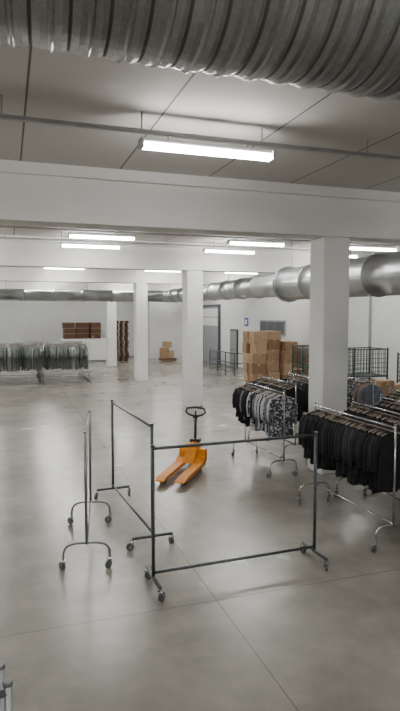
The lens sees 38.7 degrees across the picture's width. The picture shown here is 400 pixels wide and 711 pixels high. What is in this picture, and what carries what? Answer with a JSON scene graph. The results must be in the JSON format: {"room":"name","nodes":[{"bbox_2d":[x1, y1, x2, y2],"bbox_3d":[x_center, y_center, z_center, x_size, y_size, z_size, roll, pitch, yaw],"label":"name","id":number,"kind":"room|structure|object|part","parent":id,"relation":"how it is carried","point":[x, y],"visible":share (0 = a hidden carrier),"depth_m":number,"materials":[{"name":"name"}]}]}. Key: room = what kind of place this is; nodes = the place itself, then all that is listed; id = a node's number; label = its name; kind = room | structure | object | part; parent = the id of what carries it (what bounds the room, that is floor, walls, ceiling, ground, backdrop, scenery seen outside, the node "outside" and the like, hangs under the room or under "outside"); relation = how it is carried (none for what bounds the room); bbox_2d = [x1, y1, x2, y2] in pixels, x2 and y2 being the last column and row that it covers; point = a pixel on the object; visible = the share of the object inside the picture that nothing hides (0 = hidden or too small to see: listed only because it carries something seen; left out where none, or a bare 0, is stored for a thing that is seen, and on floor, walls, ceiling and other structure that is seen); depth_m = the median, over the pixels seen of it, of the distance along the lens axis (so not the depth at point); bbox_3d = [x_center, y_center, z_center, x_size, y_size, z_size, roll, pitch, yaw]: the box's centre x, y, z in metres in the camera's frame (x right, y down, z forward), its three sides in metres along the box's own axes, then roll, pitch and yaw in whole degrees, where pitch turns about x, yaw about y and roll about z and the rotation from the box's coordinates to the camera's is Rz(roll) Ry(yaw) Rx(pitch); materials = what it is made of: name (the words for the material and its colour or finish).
{"room":"clothing warehouse","nodes":[
{"label":"clothing warehouse","id":0,"kind":"room"},
{"bbox_2d":[0,300,133,355],"bbox_3d":[-10.859,-2.386,38.561,20.200,5.300,0.150,-1,4,-19],"label":"wall","id":1,"kind":"structure","parent":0,"point":[20,321],"depth_m":38.71,"materials":[{"name":"white paint"}]},
{"bbox_2d":[0,281,181,290],"bbox_3d":[-8.719,-4.153,32.097,20.200,0.860,0.760,-1,4,-19],"label":"ceiling beam","id":2,"kind":"structure","parent":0,"point":[3,284],"depth_m":32.40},
{"bbox_2d":[0,267,268,283],"bbox_3d":[-6.219,-3.630,24.727,20.200,0.860,0.760,-1,4,-19],"label":"ceiling beam","id":3,"kind":"structure","parent":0,"point":[22,274],"depth_m":25.13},
{"bbox_2d":[148,302,182,358],"bbox_3d":[-2.353,-2.506,40.248,3.000,5.300,2.100,-1,4,-19],"label":"wall","id":4,"kind":"structure","parent":0,"point":[165,321],"depth_m":39.15,"materials":[{"name":"white paint"}]},
{"bbox_2d":[0,235,366,273],"bbox_3d":[-3.750,-3.113,17.452,20.200,0.860,0.760,-1,4,-19],"label":"ceiling beam","id":5,"kind":"structure","parent":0,"point":[13,252],"depth_m":17.84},
{"bbox_2d":[0,357,399,710],"bbox_3d":[-3.782,1.788,17.895,20.200,0.100,44.000,-1,4,-19],"label":"floor","id":6,"kind":"structure","parent":0,"point":[277,632],"depth_m":6.96,"materials":[{"name":"concrete"}]},
{"bbox_2d":[0,660,4,710],"bbox_3d":[-1.768,2.047,2.374,2.039,1.580,0.622,0,4,-2],"label":"rack","id":7,"kind":"object","parent":6,"relation":"on","point":[2,663],"visible":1,"depth_m":2.33,"materials":[{"name":"metal"}]},
{"bbox_2d":[0,677,12,710],"bbox_3d":[-1.607,2.080,1.916,1.994,1.580,0.605,-2,4,-23],"label":"rack","id":8,"kind":"object","parent":6,"relation":"on","point":[6,693],"visible":1,"depth_m":2.21,"materials":[{"name":"metal"}]},
{"bbox_2d":[0,341,37,375],"bbox_3d":[-8.844,0.181,27.389,2.054,1.760,0.686,-1,4,-19],"label":"rack","id":9,"kind":"object","parent":6,"relation":"on","point":[27,341],"visible":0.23,"depth_m":27.45,"materials":[{"name":"silver metal"}]},
{"bbox_2d":[0,342,39,377],"bbox_3d":[-8.487,0.248,26.455,2.061,1.760,0.692,-1,4,-20],"label":"rack","id":10,"kind":"object","parent":6,"relation":"on","point":[38,376],"visible":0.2,"depth_m":26.58,"materials":[{"name":"silver metal"}]},
{"bbox_2d":[0,343,40,381],"bbox_3d":[-8.169,0.322,25.410,2.062,1.760,0.704,-1,4,-18],"label":"rack","id":11,"kind":"object","parent":6,"relation":"on","point":[35,343],"visible":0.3,"depth_m":25.32,"materials":[{"name":"silver metal"}]},
{"bbox_2d":[0,345,42,384],"bbox_3d":[-7.790,0.395,24.374,2.086,1.760,0.677,-1,4,-19],"label":"rack","id":12,"kind":"object","parent":6,"relation":"on","point":[30,356],"visible":1,"depth_m":24.20,"materials":[{"name":"silver metal"}]},
{"bbox_2d":[39,341,81,374],"bbox_3d":[-6.859,0.134,28.057,2.054,1.760,0.692,-1,4,-18],"label":"rack","id":13,"kind":"object","parent":6,"relation":"on","point":[39,341],"visible":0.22,"depth_m":28.04,"materials":[{"name":"silver metal"}]},
{"bbox_2d":[40,341,84,377],"bbox_3d":[-6.550,0.201,27.109,2.040,1.760,0.690,-1,4,-19],"label":"rack","id":14,"kind":"object","parent":6,"relation":"on","point":[82,341],"visible":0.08,"depth_m":27.00,"materials":[{"name":"silver metal"}]},
{"bbox_2d":[41,342,87,380],"bbox_3d":[-6.207,0.275,26.068,2.091,1.760,0.690,-1,4,-19],"label":"rack","id":15,"kind":"object","parent":6,"relation":"on","point":[86,378],"visible":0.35,"depth_m":25.81,"materials":[{"name":"silver metal"}]},
{"bbox_2d":[43,343,90,384],"bbox_3d":[-5.877,0.349,25.024,2.057,1.760,0.681,-1,4,-19],"label":"rack","id":16,"kind":"object","parent":6,"relation":"on","point":[66,357],"visible":1,"depth_m":24.83,"materials":[{"name":"silver metal"}]},
{"bbox_2d":[60,338,105,360],"bbox_3d":[-7.507,-0.354,36.905,3.000,1.480,1.200,-1,4,-19],"label":"table","id":17,"kind":"object","parent":6,"relation":"on","point":[97,347],"visible":0.56,"depth_m":36.56,"materials":[{"name":"grey paint"}]},
{"bbox_2d":[62,322,100,338],"bbox_3d":[-7.647,-1.618,36.821,2.378,1.050,0.800,-1,4,-19],"label":"wooden crates","id":18,"kind":"object","parent":17,"relation":"on","point":[71,330],"visible":1,"depth_m":36.47,"materials":[{"name":"brown wood"}]},
{"bbox_2d":[59,410,111,569],"bbox_3d":[-1.475,1.653,7.428,0.633,1.650,1.622,-1,4,-9],"label":"rack","id":19,"kind":"object","parent":6,"relation":"on","point":[108,563],"visible":1,"depth_m":6.76,"materials":[{"name":"metal"}]},
{"bbox_2d":[106,302,116,365],"bbox_3d":[-5.215,-1.593,33.468,0.540,4.440,0.540,-1,4,-19],"label":"concrete column","id":20,"kind":"structure","parent":6,"relation":"on","point":[111,327],"depth_m":33.25,"materials":[{"name":"white paint"}]},
{"bbox_2d":[116,321,128,360],"bbox_3d":[-5.138,-0.960,37.347,0.845,2.626,0.873,-1,4,-19],"label":"pallet stack","id":21,"kind":"object","parent":6,"relation":"on","point":[120,325],"visible":0.74,"depth_m":37.05,"materials":[{"name":"brown wood"}]},
{"bbox_2d":[94,400,173,550],"bbox_3d":[-1.046,1.603,8.331,0.644,1.622,2.256,-2,4,-22],"label":"rack","id":22,"kind":"object","parent":6,"relation":"on","point":[130,546],"visible":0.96,"depth_m":8.28,"materials":[{"name":"grey metal"}]},
{"bbox_2d":[133,283,147,380],"bbox_3d":[-2.714,-1.070,26.098,0.540,4.440,0.540,-1,4,-19],"label":"concrete column","id":23,"kind":"structure","parent":6,"relation":"on","point":[140,294],"depth_m":25.86,"materials":[{"name":"white paint"}]},
{"bbox_2d":[159,341,176,360],"bbox_3d":[-2.156,-0.306,37.772,1.012,1.263,0.800,-1,4,-19],"label":"cartons","id":24,"kind":"object","parent":6,"relation":"on","point":[166,354],"visible":1,"depth_m":37.46,"materials":[{"name":"brown cardboard"}]},
{"bbox_2d":[155,406,206,484],"bbox_3d":[-0.306,1.659,10.734,0.560,1.171,1.735,1,4,16],"label":"jack","id":25,"kind":"object","parent":6,"relation":"on","point":[196,456],"visible":0.98,"depth_m":11.08,"materials":[{"name":"orange paint"}]},
{"bbox_3d":[-0.330,1.982,10.672,0.560,0.385,1.560,1,4,16],"label":"fork frame","id":26,"kind":"part","parent":25,"relation":"part of","materials":[{"name":"orange paint"}]},
{"bbox_3d":[-0.091,1.366,11.470,0.441,0.692,0.078,1,4,16],"label":"tow handle","id":27,"kind":"part","parent":25,"relation":"part of","materials":[{"name":"black paint"}]},
{"bbox_2d":[182,270,202,406],"bbox_3d":[-0.245,-0.554,18.823,0.540,4.440,0.540,-1,4,-19],"label":"concrete column","id":28,"kind":"structure","parent":6,"relation":"on","point":[192,280],"depth_m":18.59,"materials":[{"name":"white paint"}]},
{"bbox_2d":[209,349,242,375],"bbox_3d":[1.743,0.312,30.037,1.360,1.125,3.660,-1,4,-19],"label":"metal railing","id":29,"kind":"object","parent":6,"relation":"on","point":[230,354],"visible":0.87,"depth_m":28.79,"materials":[{"name":"grey metal"}]},
{"bbox_2d":[145,431,328,601],"bbox_3d":[0.456,1.736,6.533,2.120,1.612,0.615,-2,4,-20],"label":"rack","id":30,"kind":"object","parent":6,"relation":"on","point":[149,574],"visible":1,"depth_m":6.44,"materials":[{"name":"grey metal"}]},
{"bbox_2d":[231,380,297,477],"bbox_3d":[1.257,1.388,11.373,0.676,1.620,1.861,-1,4,-19],"label":"clothing rack","id":31,"kind":"object","parent":6,"relation":"on","point":[273,413],"visible":1,"depth_m":10.70,"materials":[{"name":"fabric"}]},
{"bbox_2d":[242,330,308,384],"bbox_3d":[3.175,0.125,24.108,2.444,2.337,1.504,-1,4,-19],"label":"cardboard boxes","id":32,"kind":"object","parent":6,"relation":"on","point":[265,354],"visible":0.75,"depth_m":23.68,"materials":[{"name":"brown cardboard"}]},
{"bbox_2d":[247,374,306,459],"bbox_3d":[1.688,1.301,12.602,0.671,1.620,1.904,-1,4,-19],"label":"clothing rack","id":33,"kind":"object","parent":6,"relation":"on","point":[299,394],"visible":0.53,"depth_m":11.86,"materials":[{"name":"silver metal"}]},
{"bbox_2d":[281,372,308,434],"bbox_3d":[2.463,1.266,13.098,0.687,1.620,1.947,-1,4,-19],"label":"clothing rack","id":34,"kind":"object","parent":6,"relation":"on","point":[302,383],"visible":0.27,"depth_m":13.14,"materials":[{"name":"silver metal"}]},
{"bbox_2d":[292,344,308,379],"bbox_3d":[4.108,0.541,21.330,1.060,1.900,0.852,-1,4,-19],"label":"container","id":35,"kind":"object","parent":6,"relation":"on","point":[304,365],"visible":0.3,"depth_m":21.31,"materials":[{"name":"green metal"}]},
{"bbox_2d":[308,236,349,474],"bbox_3d":[2.448,0.009,10.886,0.540,4.440,0.540,-1,4,-19],"label":"concrete column","id":36,"kind":"structure","parent":6,"relation":"on","point":[329,255],"depth_m":10.62,"materials":[{"name":"white paint"}]},
{"bbox_2d":[297,402,399,552],"bbox_3d":[2.155,1.615,8.173,0.684,1.620,1.998,-1,4,-20],"label":"clothing rack","id":37,"kind":"object","parent":6,"relation":"on","point":[368,454],"visible":0.98,"depth_m":7.68,"materials":[{"name":"silver metal"}]},
{"bbox_2d":[347,377,382,408],"bbox_3d":[3.412,1.266,13.100,0.676,1.620,1.951,-1,4,-19],"label":"clothing rack","id":38,"kind":"object","parent":6,"relation":"on","point":[361,392],"visible":0.41,"depth_m":12.31,"materials":[{"name":"fabric"}]},
{"bbox_3d":[3.396,1.266,13.096,0.643,1.620,1.947,-1,4,-19],"label":"rack frame","id":39,"kind":"part","parent":38,"relation":"part of","materials":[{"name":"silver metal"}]},
{"bbox_2d":[333,399,399,500],"bbox_3d":[2.791,1.587,8.574,0.687,1.620,1.923,-1,4,-17],"label":"clothing rack","id":40,"kind":"object","parent":6,"relation":"on","point":[359,411],"visible":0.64,"depth_m":8.68,"materials":[{"name":"silver metal"}]},
{"bbox_2d":[347,346,388,382],"bbox_3d":[5.072,0.737,17.861,1.260,2.000,0.952,-1,4,-19],"label":"container","id":41,"kind":"object","parent":6,"relation":"on","point":[360,375],"visible":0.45,"depth_m":17.55,"materials":[{"name":"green metal"}]},
{"bbox_2d":[363,394,399,486],"bbox_3d":[3.457,1.550,9.101,0.686,1.620,1.974,-1,4,-19],"label":"clothing rack","id":42,"kind":"object","parent":6,"relation":"on","point":[387,405],"visible":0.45,"depth_m":9.58,"materials":[{"name":"silver metal"}]},
{"bbox_2d":[379,387,399,403],"bbox_3d":[3.958,1.478,10.114,0.690,1.620,1.958,-1,4,-19],"label":"clothing rack","id":43,"kind":"object","parent":6,"relation":"on","point":[396,396],"visible":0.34,"depth_m":10.69,"materials":[{"name":"black fabric"}]},
{"bbox_2d":[396,352,399,382],"bbox_3d":[6.391,0.875,16.625,0.960,1.900,0.852,-1,4,-19],"label":"container","id":44,"kind":"object","parent":6,"relation":"on","point":[398,353],"visible":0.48,"depth_m":16.80,"materials":[{"name":"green metal"}]},
{"bbox_3d":[5.214,1.514,14.683,2.000,0.900,1.000,-1,4,-19],"label":"work table","id":45,"kind":"object","parent":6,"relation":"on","visible":0},
{"bbox_2d":[370,379,399,396],"bbox_3d":[5.211,0.834,14.475,1.811,0.483,0.484,-1,4,-19],"label":"cardboard boxes","id":46,"kind":"object","parent":45,"relation":"on","point":[384,384],"visible":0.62,"depth_m":14.07},
{"bbox_2d":[0,43,399,247],"bbox_3d":[-3.782,-3.599,17.512,20.200,0.100,44.000,-1,4,-19],"label":"ceiling","id":47,"kind":"structure","parent":0,"point":[34,82],"depth_m":6.86,"materials":[{"name":"white paint"}]},
{"bbox_2d":[0,283,164,301],"bbox_3d":[-9.524,-3.500,28.271,16.200,1.621,0.643,-1,4,-19],"label":"duct","id":48,"kind":"object","parent":47,"relation":"hanging from","point":[5,294],"visible":0.81,"depth_m":29.11,"materials":[{"name":"metal"}]},
{"bbox_2d":[0,229,384,253],"bbox_3d":[-3.269,-3.322,16.012,20.200,0.240,0.060,-1,4,-19],"label":"cable tray","id":49,"kind":"object","parent":47,"relation":"hanging from","point":[61,239],"visible":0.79,"depth_m":16.70,"materials":[{"name":"grey metal"}]},
{"bbox_2d":[61,241,120,248],"bbox_3d":[-3.079,-3.121,16.091,1.660,0.168,0.160,-1,4,-19],"label":"lamp","id":50,"kind":"object","parent":49,"relation":"hanging from","point":[79,245],"visible":1,"depth_m":16.06,"materials":[{"name":"white plastic"}]},
{"bbox_2d":[203,248,254,253],"bbox_3d":[0.899,-3.216,17.434,1.660,0.168,0.160,-1,4,-19],"label":"lamp","id":51,"kind":"object","parent":49,"relation":"hanging from","point":[212,250],"visible":1,"depth_m":17.37,"materials":[{"name":"white plastic"}]},
{"bbox_2d":[0,0,399,102],"bbox_3d":[1.117,-1.966,3.118,20.200,1.120,1.060,-1,4,-19],"label":"spiral duct","id":52,"kind":"object","parent":47,"relation":"attached to","point":[351,48],"visible":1,"depth_m":2.62,"materials":[{"name":"metal"}]},
{"bbox_2d":[0,95,399,160],"bbox_3d":[-0.095,-2.658,6.659,20.200,0.240,0.060,-1,4,-19],"label":"cable tray","id":53,"kind":"object","parent":47,"relation":"hanging from","point":[2,116],"visible":1,"depth_m":6.63,"materials":[{"name":"grey metal"}]},
{"bbox_2d":[138,136,274,162],"bbox_3d":[0.104,-2.457,6.740,1.660,0.168,0.160,-1,4,-19],"label":"lamp","id":54,"kind":"object","parent":53,"relation":"hanging from","point":[145,143],"visible":1,"depth_m":6.68,"materials":[{"name":"white plastic"}]},
{"bbox_2d":[0,225,399,245],"bbox_3d":[-2.628,-3.188,14.123,20.200,0.240,0.060,-1,4,-19],"label":"cable tray","id":55,"kind":"object","parent":47,"relation":"hanging from","point":[4,226],"visible":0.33,"depth_m":14.73,"materials":[{"name":"grey metal"}]},
{"bbox_2d":[68,231,135,240],"bbox_3d":[-2.438,-2.987,14.201,1.660,0.168,0.160,-1,4,-19],"label":"lamp","id":56,"kind":"object","parent":55,"relation":"hanging from","point":[70,235],"visible":1,"depth_m":14.15,"materials":[{"name":"white plastic"}]},
{"bbox_2d":[227,239,284,246],"bbox_3d":[1.540,-3.082,15.545,1.660,0.168,0.160,-1,4,-19],"label":"lamp","id":57,"kind":"object","parent":55,"relation":"hanging from","point":[229,242],"visible":1,"depth_m":15.48,"materials":[{"name":"white plastic"}]},
{"bbox_2d":[351,244,396,251],"bbox_3d":[5.045,-3.166,16.728,1.660,0.168,0.160,-1,4,-19],"label":"lamp","id":58,"kind":"object","parent":55,"relation":"hanging from","point":[371,248],"visible":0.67,"depth_m":16.69,"materials":[{"name":"white plastic"}]},
{"bbox_2d":[162,242,399,302],"bbox_3d":[3.393,-2.255,14.648,1.160,2.176,33.407,-1,4,-19],"label":"ventilation duct","id":59,"kind":"object","parent":47,"relation":"hanging from","point":[375,275],"visible":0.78,"depth_m":15.43,"materials":[{"name":"metal"}]},
{"bbox_3d":[-5.802,-3.852,23.477,20.200,0.240,0.060,-1,4,-19],"label":"cable tray","id":60,"kind":"object","parent":47,"relation":"attached to","visible":0},
{"bbox_2d":[43,268,84,269],"bbox_3d":[-5.612,-3.651,23.555,1.660,0.168,0.160,-1,4,-19],"label":"lamp","id":61,"kind":"object","parent":60,"relation":"hanging from","point":[43,268],"visible":0.24,"depth_m":23.45,"materials":[{"name":"white plastic"}]},
{"bbox_2d":[0,159,399,243],"bbox_3d":[-1.057,-2.550,9.515,20.200,0.860,0.760,-1,4,-19],"label":"ceiling beam","id":62,"kind":"structure","parent":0,"point":[36,194],"depth_m":9.51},
{"bbox_2d":[203,246,399,382],"bbox_3d":[5.856,-1.137,20.957,0.150,5.300,44.000,-1,4,-19],"label":"wall","id":63,"kind":"structure","parent":0,"point":[385,320],"depth_m":24.39,"materials":[{"name":"white paint"}]},
{"bbox_2d":[203,304,220,364],"bbox_3d":[0.651,-1.370,35.897,0.136,3.650,3.300,-1,4,-19],"label":"door","id":64,"kind":"structure","parent":63,"relation":"in","point":[211,313],"depth_m":35.52,"materials":[{"name":"grey paint"}]},
{"bbox_2d":[220,363,242,369],"bbox_3d":[4.793,1.244,23.994,0.030,0.120,22.100,-1,4,-19],"label":"baseboard","id":65,"kind":"structure","parent":63,"relation":"attached to","point":[223,364],"depth_m":33.26,"materials":[{"name":"grey paint"}]},
{"bbox_2d":[230,329,237,368],"bbox_3d":[1.885,-0.389,32.311,0.136,2.200,1.100,-1,4,-19],"label":"door","id":66,"kind":"structure","parent":63,"relation":"in","point":[233,332],"depth_m":32.06,"materials":[{"name":"grey paint"}]},
{"bbox_2d":[244,318,247,325],"bbox_3d":[2.480,-1.797,30.613,0.031,0.450,0.500,-1,4,-19],"label":"safety sign","id":67,"kind":"object","parent":63,"relation":"attached to","point":[245,319],"visible":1,"depth_m":30.61,"materials":[{"name":"blue paint"}]},
{"bbox_2d":[260,320,285,335],"bbox_3d":[3.485,-1.357,27.599,0.076,0.700,2.700,-1,4,-19],"label":"window","id":68,"kind":"structure","parent":63,"relation":"in","point":[271,325],"depth_m":27.26,"materials":[{"name":"grey glass"}]},
{"bbox_2d":[367,297,371,379],"bbox_3d":[6.013,-0.582,20.203,0.060,4.300,0.080,-1,4,-19],"label":"trim","id":69,"kind":"structure","parent":63,"relation":"attached to","point":[370,298],"depth_m":20.14,"materials":[{"name":"grey paint"}]}
]}

